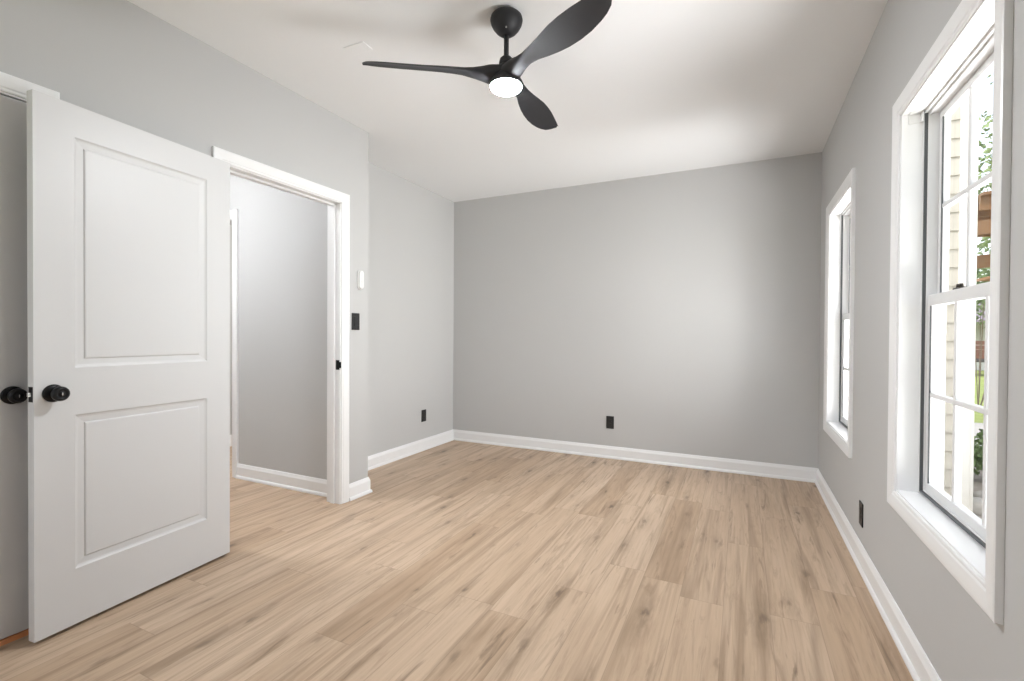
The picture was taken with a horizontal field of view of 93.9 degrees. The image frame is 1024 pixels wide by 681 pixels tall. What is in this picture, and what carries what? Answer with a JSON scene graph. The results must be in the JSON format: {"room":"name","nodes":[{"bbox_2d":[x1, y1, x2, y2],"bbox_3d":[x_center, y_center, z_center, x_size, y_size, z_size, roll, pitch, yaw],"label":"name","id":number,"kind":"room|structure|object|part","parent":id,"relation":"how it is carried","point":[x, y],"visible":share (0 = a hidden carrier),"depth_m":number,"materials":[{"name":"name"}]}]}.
{"room":"empty bedroom","nodes":[
{"label":"empty bedroom","id":0,"kind":"room"},
{"bbox_2d":[0,0,368,483],"bbox_3d":[-2.160,-0.189,1.812,0.538,2.630,3.997,1,1,26],"label":"wall","id":1,"kind":"structure","parent":0,"point":[117,60],"depth_m":2.55,"materials":[{"name":"grey paint"}]},
{"bbox_2d":[0,95,28,639],"bbox_3d":[-2.014,0.105,1.481,0.098,2.015,0.804,1,1,26],"label":"door","id":2,"kind":"structure","parent":1,"relation":"in","point":[14,584],"depth_m":1.80,"materials":[{"name":"white paint"}]},
{"bbox_3d":[-1.846,0.205,1.780,0.052,0.055,0.055,1,1,26],"label":"knob","id":3,"kind":"part","parent":2,"relation":"part of","materials":[{"name":"black metal"}]},
{"bbox_2d":[0,71,59,102],"bbox_3d":[-2.067,0.074,1.506,0.136,2.111,0.954,1,1,26],"label":"door frame","id":4,"kind":"structure","parent":1,"relation":"attached to","point":[13,87],"depth_m":1.79,"materials":[{"name":"white paint"}]},
{"bbox_2d":[26,89,229,642],"bbox_3d":[-1.630,0.096,2.128,0.159,2.030,0.816,1,1,21],"label":"door","id":5,"kind":"structure","parent":1,"relation":"in","point":[128,227],"depth_m":2.02,"materials":[{"name":"white paint"}]},
{"bbox_3d":[-1.769,0.199,1.757,0.025,0.056,0.003,1,1,21],"label":"latch plate","id":6,"kind":"part","parent":5,"relation":"part of","materials":[{"name":"black metal"}]},
{"bbox_3d":[-1.701,0.199,1.792,0.052,0.055,0.055,1,1,21],"label":"knob","id":7,"kind":"part","parent":5,"relation":"part of","materials":[{"name":"black metal"}]},
{"bbox_2d":[211,146,349,503],"bbox_3d":[-1.397,0.059,2.917,0.153,2.121,0.946,1,1,26],"label":"door frame","id":8,"kind":"structure","parent":1,"relation":"attached to","point":[337,202],"depth_m":3.26,"materials":[{"name":"white paint"}]},
{"bbox_3d":[-1.183,0.167,3.258,0.046,0.066,0.004,1,1,26],"label":"strike plate","id":9,"kind":"part","parent":8,"relation":"part of","materials":[{"name":"black metal"}]},
{"bbox_2d":[352,313,359,329],"bbox_3d":[-1.103,-0.134,3.378,0.010,0.119,0.074,1,1,26],"label":"light switch","id":10,"kind":"object","parent":1,"relation":"attached to","point":[355,316],"visible":1,"depth_m":3.38,"materials":[{"name":"black plastic"}]},
{"bbox_2d":[357,270,363,289],"bbox_3d":[-1.078,-0.432,3.407,0.026,0.140,0.052,1,1,26],"label":"remote","id":11,"kind":"object","parent":1,"relation":"attached to","point":[360,274],"visible":1,"depth_m":3.39,"materials":[{"name":"white plastic"}]},
{"bbox_2d":[230,225,231,434],"bbox_3d":[-2.752,-0.228,5.372,0.100,2.630,5.100,1,1,26],"label":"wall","id":12,"kind":"structure","parent":0,"point":[230,225],"depth_m":4.94,"materials":[{"name":"grey paint"}]},
{"bbox_2d":[230,174,294,473],"bbox_3d":[-2.383,-0.212,3.996,1.758,2.630,0.116,1,1,26],"label":"wall","id":13,"kind":"structure","parent":0,"point":[266,341],"depth_m":3.71,"materials":[{"name":"grey paint"}]},
{"bbox_2d":[230,209,238,477],"bbox_3d":[-2.601,0.022,4.093,0.937,2.156,0.136,1,1,26],"label":"door frame","id":14,"kind":"structure","parent":13,"relation":"attached to","point":[234,214],"depth_m":3.84,"materials":[{"name":"white paint"}]},
{"bbox_2d":[236,463,372,500],"bbox_3d":[-1.622,1.054,3.678,1.208,0.114,0.233,1,1,26],"label":"baseboard","id":15,"kind":"structure","parent":13,"relation":"attached to","point":[301,483],"depth_m":3.56,"materials":[{"name":"white paint"}]},
{"bbox_2d":[368,163,453,455],"bbox_3d":[-1.092,-0.209,4.514,0.120,2.630,1.799,1,1,26],"label":"wall","id":16,"kind":"structure","parent":0,"point":[411,244],"depth_m":4.57,"materials":[{"name":"grey paint"}]},
{"bbox_2d":[368,429,453,470],"bbox_3d":[-1.035,1.049,4.496,0.024,0.114,1.799,1,1,26],"label":"baseboard","id":17,"kind":"structure","parent":16,"relation":"attached to","point":[388,456],"depth_m":4.57,"materials":[{"name":"white paint"}]},
{"bbox_2d":[421,409,425,421],"bbox_3d":[-0.887,0.757,4.815,0.008,0.119,0.074,1,1,26],"label":"wall outlet","id":18,"kind":"object","parent":16,"relation":"attached to","point":[423,415],"visible":1,"depth_m":4.80,"materials":[{"name":"black plastic"}]},
{"bbox_2d":[0,440,913,680],"bbox_3d":[-1.831,1.171,3.496,7.694,0.120,7.700,1,1,26],"label":"floor","id":19,"kind":"structure","parent":0,"point":[462,561],"depth_m":2.18,"materials":[{"name":"brown wood"}]},
{"bbox_2d":[0,628,28,645],"bbox_3d":[-2.073,1.123,1.516,0.122,0.014,0.810,1,1,26],"label":"threshold","id":20,"kind":"object","parent":19,"relation":"on","point":[23,633],"depth_m":1.80,"materials":[{"name":"orange wood"}]},
{"bbox_2d":[127,0,887,201],"bbox_3d":[-1.814,-1.643,3.468,7.694,0.250,7.700,1,1,26],"label":"ceiling","id":21,"kind":"structure","parent":0,"point":[656,87],"depth_m":2.71,"materials":[{"name":"white paint"}]},
{"bbox_2d":[343,41,371,54],"bbox_3d":[-0.790,-1.498,2.453,0.128,0.008,0.072,1,1,24],"label":"cover plate","id":22,"kind":"object","parent":21,"relation":"attached to","point":[360,47],"visible":1,"depth_m":2.45,"materials":[{"name":"white paint"}]},
{"bbox_2d":[362,0,611,129],"bbox_3d":[0.035,-1.317,2.320,1.121,0.357,1.000,1,1,26],"label":"ceiling fan","id":23,"kind":"object","parent":21,"relation":"hanging from","point":[576,22],"visible":1,"depth_m":2.12,"materials":[{"name":"metal"}]},
{"bbox_3d":[-0.356,-1.214,2.143,0.625,0.092,0.121,0,1,-6],"label":"fan blade","id":24,"kind":"part","parent":23,"relation":"part of","materials":[{"name":"black plastic"}]},
{"bbox_3d":[0.103,-1.214,2.497,0.124,0.092,0.625,1,1,26],"label":"fan blade","id":25,"kind":"part","parent":23,"relation":"part of","materials":[{"name":"black plastic"}]},
{"bbox_3d":[0.174,-1.208,1.925,0.121,0.092,0.625,0,1,-35],"label":"fan blade","id":26,"kind":"part","parent":23,"relation":"part of","materials":[{"name":"black plastic"}]},
{"bbox_2d":[453,152,821,467],"bbox_3d":[0.883,-0.199,4.652,3.562,2.630,0.160,1,1,26],"label":"wall","id":27,"kind":"structure","parent":0,"point":[682,308],"depth_m":4.37,"materials":[{"name":"grey paint"}]},
{"bbox_2d":[606,416,613,428],"bbox_3d":[0.932,0.778,4.542,0.074,0.119,0.008,1,1,26],"label":"wall outlet","id":28,"kind":"object","parent":27,"relation":"attached to","point":[609,419],"visible":1,"depth_m":4.54,"materials":[{"name":"black plastic"}]},
{"bbox_2d":[453,429,816,482],"bbox_3d":[0.890,1.060,4.555,3.442,0.114,0.024,1,1,26],"label":"baseboard","id":29,"kind":"structure","parent":27,"relation":"attached to","point":[780,471],"depth_m":4.38,"materials":[{"name":"white paint"}]},
{"bbox_2d":[818,0,1023,680],"bbox_3d":[1.293,-0.162,1.239,0.134,2.630,5.956,1,1,26],"label":"wall","id":30,"kind":"structure","parent":0,"point":[959,639],"depth_m":1.96,"materials":[{"name":"grey paint"}]},
{"bbox_2d":[823,167,855,457],"bbox_3d":[2.147,-0.153,3.036,0.154,1.613,0.917,1,1,26],"label":"window","id":31,"kind":"structure","parent":30,"relation":"in","point":[840,212],"depth_m":3.36,"materials":[{"name":"white paint"}]},
{"bbox_3d":[2.122,0.586,3.054,0.079,0.010,0.785,1,1,26],"label":"sill","id":32,"kind":"part","parent":31,"relation":"part of","materials":[{"name":"white paint"}]},
{"bbox_3d":[2.184,-0.153,3.018,0.073,1.481,0.785,1,1,26],"label":"frame","id":33,"kind":"part","parent":31,"relation":"part of","materials":[{"name":"white plastic"}]},
{"bbox_3d":[2.174,0.193,3.026,0.024,0.748,0.735,1,1,26],"label":"sash","id":34,"kind":"part","parent":31,"relation":"part of","materials":[{"name":"white plastic"}]},
{"bbox_3d":[2.204,-0.507,3.006,0.024,0.731,0.735,1,1,26],"label":"sash","id":35,"kind":"part","parent":31,"relation":"part of","materials":[{"name":"white plastic"}]},
{"bbox_2d":[859,500,863,527],"bbox_3d":[1.777,0.882,2.434,0.008,0.119,0.074,1,1,26],"label":"wall outlet","id":36,"kind":"object","parent":30,"relation":"attached to","point":[861,505],"visible":1,"depth_m":2.42,"materials":[{"name":"black plastic"}]},
{"bbox_2d":[815,468,940,680],"bbox_3d":[1.179,1.096,1.214,0.024,0.114,5.796,1,1,26],"label":"baseboard","id":37,"kind":"structure","parent":30,"relation":"attached to","point":[915,658],"depth_m":2.00,"materials":[{"name":"white paint"}]},
{"bbox_2d":[887,0,1013,624],"bbox_3d":[1.410,-0.142,1.502,0.154,1.613,0.921,1,1,26],"label":"window","id":38,"kind":"structure","parent":30,"relation":"in","point":[976,41],"depth_m":1.61,"materials":[{"name":"white paint"}]},
{"bbox_3d":[1.384,0.597,1.520,0.079,0.010,0.789,1,1,26],"label":"sill","id":39,"kind":"part","parent":38,"relation":"part of","materials":[{"name":"white paint"}]},
{"bbox_3d":[1.446,-0.142,1.484,0.073,1.481,0.789,1,1,26],"label":"frame","id":40,"kind":"part","parent":38,"relation":"part of","materials":[{"name":"white plastic"}]},
{"bbox_3d":[1.437,0.204,1.492,0.024,0.748,0.739,1,1,26],"label":"sash","id":41,"kind":"part","parent":38,"relation":"part of","materials":[{"name":"white plastic"}]},
{"bbox_3d":[1.466,-0.496,1.472,0.024,0.731,0.739,1,1,26],"label":"sash","id":42,"kind":"part","parent":38,"relation":"part of","materials":[{"name":"white plastic"}]},
{"label":"outside","id":43,"kind":"structure","parent":0,"visible":0},
{"bbox_2d":[974,370,983,422],"bbox_3d":[26.610,1.883,13.850,54.000,0.400,72.000,1,1,26],"label":"lawn","id":44,"kind":"structure","parent":43,"point":[978,417],"depth_m":14.17,"materials":[{"name":"green plant"}]},
{"bbox_2d":[973,467,982,518],"bbox_3d":[4.895,1.690,1.320,6.286,0.170,10.600,1,1,26],"label":"planting bed","id":45,"kind":"object","parent":44,"relation":"on","point":[977,480],"depth_m":5.27,"materials":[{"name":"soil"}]},
{"bbox_2d":[944,85,979,511],"bbox_3d":[4.495,-1.449,5.873,1.696,6.050,4.300,1,1,26],"label":"house wing","id":46,"kind":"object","parent":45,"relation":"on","point":[958,152],"visible":0.06,"depth_m":4.25,"materials":[{"name":"beige"}]},
{"bbox_2d":[973,497,981,515],"bbox_3d":[4.248,1.516,4.340,0.246,0.160,0.237,0,1,-16],"label":"bed stone","id":47,"kind":"object","parent":45,"relation":"on","point":[977,501],"visible":0.15,"depth_m":4.29,"materials":[{"name":"grey stone"}]},
{"bbox_2d":[973,490,981,497],"bbox_3d":[4.653,1.503,4.555,0.296,0.201,0.330,0,1,-22],"label":"bed stone","id":48,"kind":"object","parent":45,"relation":"on","point":[978,493],"visible":0.06,"depth_m":4.61,"materials":[{"name":"grey stone"}]},
{"bbox_2d":[973,441,982,475],"bbox_3d":[5.216,1.313,5.149,0.643,0.518,0.608,1,1,26],"label":"shrub","id":49,"kind":"object","parent":45,"relation":"on","point":[978,451],"visible":0.13,"depth_m":5.21,"materials":[{"name":"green plant"}]},
{"bbox_2d":[974,429,982,446],"bbox_3d":[6.098,1.319,5.966,0.738,0.500,0.533,0,1,-14],"label":"shrub","id":50,"kind":"object","parent":45,"relation":"on","point":[979,435],"visible":0.04,"depth_m":6.04,"materials":[{"name":"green plant"}]},
{"bbox_2d":[975,302,984,369],"bbox_3d":[26.312,-0.845,26.335,11.800,4.800,9.500,1,1,44],"label":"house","id":51,"kind":"structure","parent":44,"relation":"on","point":[977,320],"depth_m":24.95,"materials":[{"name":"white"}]},
{"bbox_2d":[976,341,984,361],"bbox_3d":[20.736,0.768,21.670,5.004,1.600,1.710,1,1,36],"label":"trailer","id":52,"kind":"object","parent":44,"relation":"on","point":[978,343],"visible":0.02,"depth_m":20.98,"materials":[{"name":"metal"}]},
{"bbox_2d":[975,247,990,412],"bbox_3d":[10.042,-0.268,10.233,1.976,3.633,1.857,1,1,26],"label":"shrub","id":53,"kind":"object","parent":44,"relation":"on","point":[985,271],"visible":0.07,"depth_m":10.20,"materials":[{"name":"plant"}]},
{"bbox_2d":[977,74,992,306],"bbox_3d":[12.576,-3.485,11.328,4.943,10.253,4.146,1,1,26],"label":"leafy tree","id":54,"kind":"object","parent":44,"relation":"on","point":[986,242],"visible":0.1,"depth_m":12.22,"materials":[{"name":"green plant"}]},
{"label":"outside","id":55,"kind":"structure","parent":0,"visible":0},
{"bbox_2d":[974,423,982,445],"bbox_3d":[18.284,1.765,2.651,29.306,0.160,3.400,1,1,26],"label":"garden path","id":56,"kind":"structure","parent":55,"point":[977,426],"depth_m":8.49,"materials":[{"name":"concrete"}]},
{"bbox_2d":[977,191,991,281],"bbox_3d":[8.450,-0.296,7.531,2.719,3.660,2.700,1,1,26],"label":"deck","id":57,"kind":"object","parent":56,"relation":"on","point":[984,199],"visible":0.12,"depth_m":6.96,"materials":[{"name":"brown wood"}]}
]}

